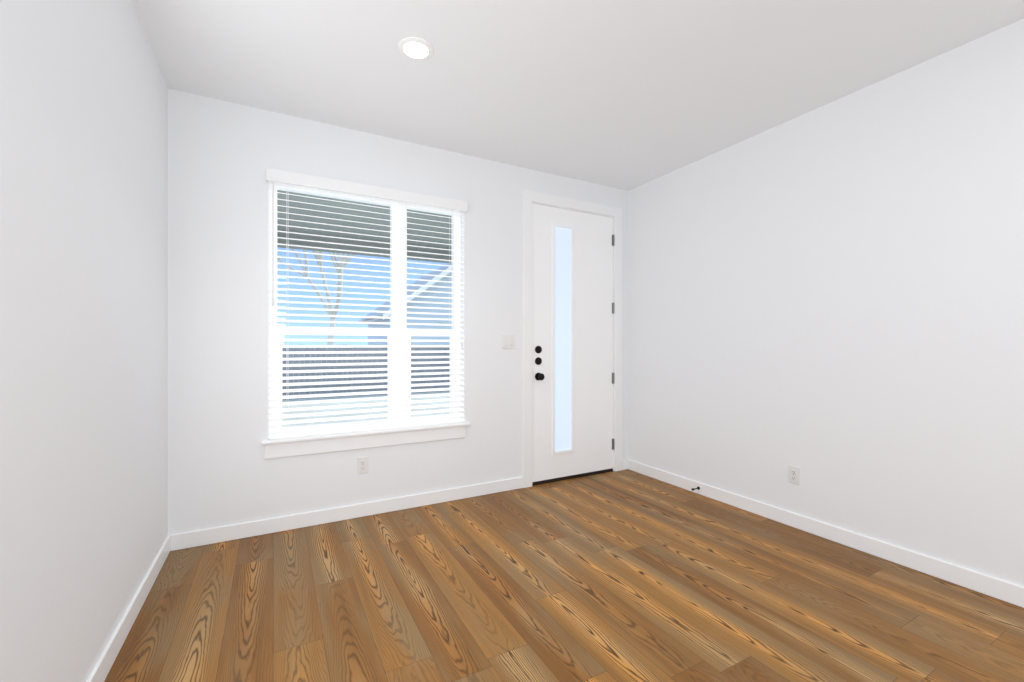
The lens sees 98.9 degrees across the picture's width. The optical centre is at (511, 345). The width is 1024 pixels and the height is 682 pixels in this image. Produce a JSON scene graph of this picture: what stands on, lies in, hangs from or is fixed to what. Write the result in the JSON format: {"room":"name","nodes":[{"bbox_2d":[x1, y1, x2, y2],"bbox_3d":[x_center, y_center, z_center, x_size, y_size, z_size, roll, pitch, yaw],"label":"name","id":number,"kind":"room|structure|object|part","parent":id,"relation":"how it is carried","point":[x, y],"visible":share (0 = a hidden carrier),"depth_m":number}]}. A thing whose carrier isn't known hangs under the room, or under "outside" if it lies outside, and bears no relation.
{"room":"empty living room","nodes":[
{"label":"empty living room","id":0,"kind":"room"},
{"bbox_2d":[0,0,167,681],"bbox_3d":[-0.911,-0.151,0.361,0.150,2.740,5.304,0,0,-29],"label":"wall","id":1,"kind":"structure","parent":0,"point":[83,311],"depth_m":1.41},
{"bbox_2d":[86,535,169,681],"bbox_3d":[-0.839,1.171,0.400,0.014,0.095,5.004,0,0,-29],"label":"baseboard","id":2,"kind":"structure","parent":1,"relation":"attached to","point":[103,665],"depth_m":1.85},
{"bbox_2d":[168,88,627,534],"bbox_3d":[-0.484,-0.151,3.525,3.620,2.740,0.150,0,0,-29],"label":"wall","id":3,"kind":"structure","parent":0,"point":[222,157],"depth_m":2.85},
{"bbox_2d":[358,456,367,473],"bbox_3d":[-1.061,0.854,3.121,0.072,0.117,0.009,0,0,-29],"label":"electrical outlet","id":4,"kind":"object","parent":3,"relation":"attached to","point":[362,464],"visible":1,"depth_m":3.12},
{"bbox_2d":[261,181,469,458],"bbox_3d":[-1.008,-0.191,3.218,1.441,1.850,0.186,0,0,-29],"label":"window","id":5,"kind":"structure","parent":3,"relation":"in","point":[401,236],"depth_m":3.24},
{"bbox_2d":[266,168,467,438],"bbox_3d":[-0.978,-0.263,3.163,1.385,1.740,0.088,0,0,-29],"label":"window blind","id":6,"kind":"object","parent":5,"relation":"attached to","point":[299,179],"visible":0.98,"depth_m":3.11},
{"bbox_2d":[170,460,627,550],"bbox_3d":[-0.445,1.171,3.453,3.592,0.095,0.014,0,0,-29],"label":"baseboard","id":7,"kind":"structure","parent":3,"relation":"attached to","point":[184,540],"depth_m":3.02},
{"bbox_2d":[502,335,513,348],"bbox_3d":[-0.030,-0.029,3.680,0.116,0.117,0.010,0,0,-29],"label":"switch plate","id":8,"kind":"object","parent":3,"relation":"attached to","point":[507,341],"visible":1,"depth_m":3.68},
{"bbox_2d":[523,189,621,487],"bbox_3d":[0.545,-0.056,4.074,1.109,2.550,0.167,0,0,-29],"label":"door frame","id":9,"kind":"structure","parent":3,"relation":"attached to","point":[529,197],"depth_m":3.90},
{"bbox_2d":[532,203,613,481],"bbox_3d":[0.586,-0.021,4.011,0.920,2.420,0.114,0,0,-29],"label":"door","id":10,"kind":"structure","parent":3,"relation":"in","point":[572,336],"depth_m":4.01},
{"bbox_3d":[0.245,0.157,3.801,0.068,0.302,0.070,0,0,-29],"label":"door hardware","id":11,"kind":"part","parent":10,"relation":"part of"},
{"bbox_3d":[0.977,-0.029,4.231,0.024,2.078,0.016,0,0,-29],"label":"door hinges","id":12,"kind":"part","parent":10,"relation":"part of"},
{"bbox_2d":[104,469,1023,681],"bbox_3d":[0.746,1.269,1.261,3.920,0.100,5.304,0,0,-29],"label":"floor","id":13,"kind":"structure","parent":0,"point":[627,575],"depth_m":2.06},
{"bbox_2d":[532,468,612,485],"bbox_3d":[0.534,1.204,4.096,0.917,0.030,0.178,0,0,-29],"label":"threshold","id":14,"kind":"object","parent":13,"relation":"on","point":[570,477],"visible":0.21,"depth_m":4.00},
{"bbox_2d":[131,0,1023,190],"bbox_3d":[0.746,-1.571,1.261,3.920,0.100,5.304,0,0,-29],"label":"ceiling","id":15,"kind":"structure","parent":0,"point":[627,95],"depth_m":2.38},
{"bbox_2d":[398,37,432,60],"bbox_3d":[-0.493,-1.516,2.251,0.176,0.009,0.176,0,0,-29],"label":"recessed light","id":16,"kind":"object","parent":15,"relation":"in","point":[415,48],"visible":1,"depth_m":2.24},
{"bbox_2d":[628,18,1023,586],"bbox_3d":[2.402,-0.151,2.160,0.150,2.740,5.304,0,0,-29],"label":"wall","id":17,"kind":"structure","parent":0,"point":[828,299],"depth_m":2.61},
{"bbox_2d":[788,465,799,484],"bbox_3d":[1.889,0.869,2.938,0.009,0.117,0.072,0,0,-29],"label":"electrical outlet","id":18,"kind":"object","parent":17,"relation":"attached to","point":[794,474],"visible":1,"depth_m":2.93},
{"bbox_2d":[627,459,1023,607],"bbox_3d":[2.330,1.171,2.121,0.014,0.095,5.004,0,0,-29],"label":"baseboard","id":19,"kind":"structure","parent":17,"relation":"attached to","point":[1006,591],"depth_m":2.60},
{"label":"outside","id":20,"kind":"structure","parent":0,"visible":0},
{"bbox_2d":[282,355,449,426],"bbox_3d":[-15.802,1.599,33.183,85.000,0.200,66.596,0,0,-29],"label":"ground","id":21,"kind":"structure","parent":20,"point":[355,408],"depth_m":10.54},
{"bbox_2d":[277,249,354,384],"bbox_3d":[-6.219,-3.160,15.292,8.029,9.321,7.325,0,0,-29],"label":"tree","id":22,"kind":"object","parent":21,"relation":"on","point":[327,289],"depth_m":15.50},
{"bbox_2d":[282,347,449,399],"bbox_3d":[-1.637,0.742,14.568,48.131,1.515,0.060,0,0,-29],"label":"fence","id":23,"kind":"object","parent":21,"relation":"on","point":[357,367],"depth_m":12.91},
{"bbox_2d":[358,263,450,381],"bbox_3d":[-3.318,-1.101,20.671,6.700,5.200,5.910,0,0,-29],"label":"house","id":24,"kind":"structure","parent":21,"relation":"on","point":[432,283],"depth_m":17.95},
{"bbox_3d":[-1.105,1.379,4.753,6.700,0.240,2.600,0,0,-29],"label":"porch","id":25,"kind":"object","parent":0,"visible":0},
{"bbox_2d":[277,190,450,263],"bbox_3d":[-1.188,-0.236,4.907,7.100,2.990,2.950,0,0,-29],"label":"porch roof","id":26,"kind":"structure","parent":25,"relation":"on","point":[349,224],"depth_m":5.26}
]}

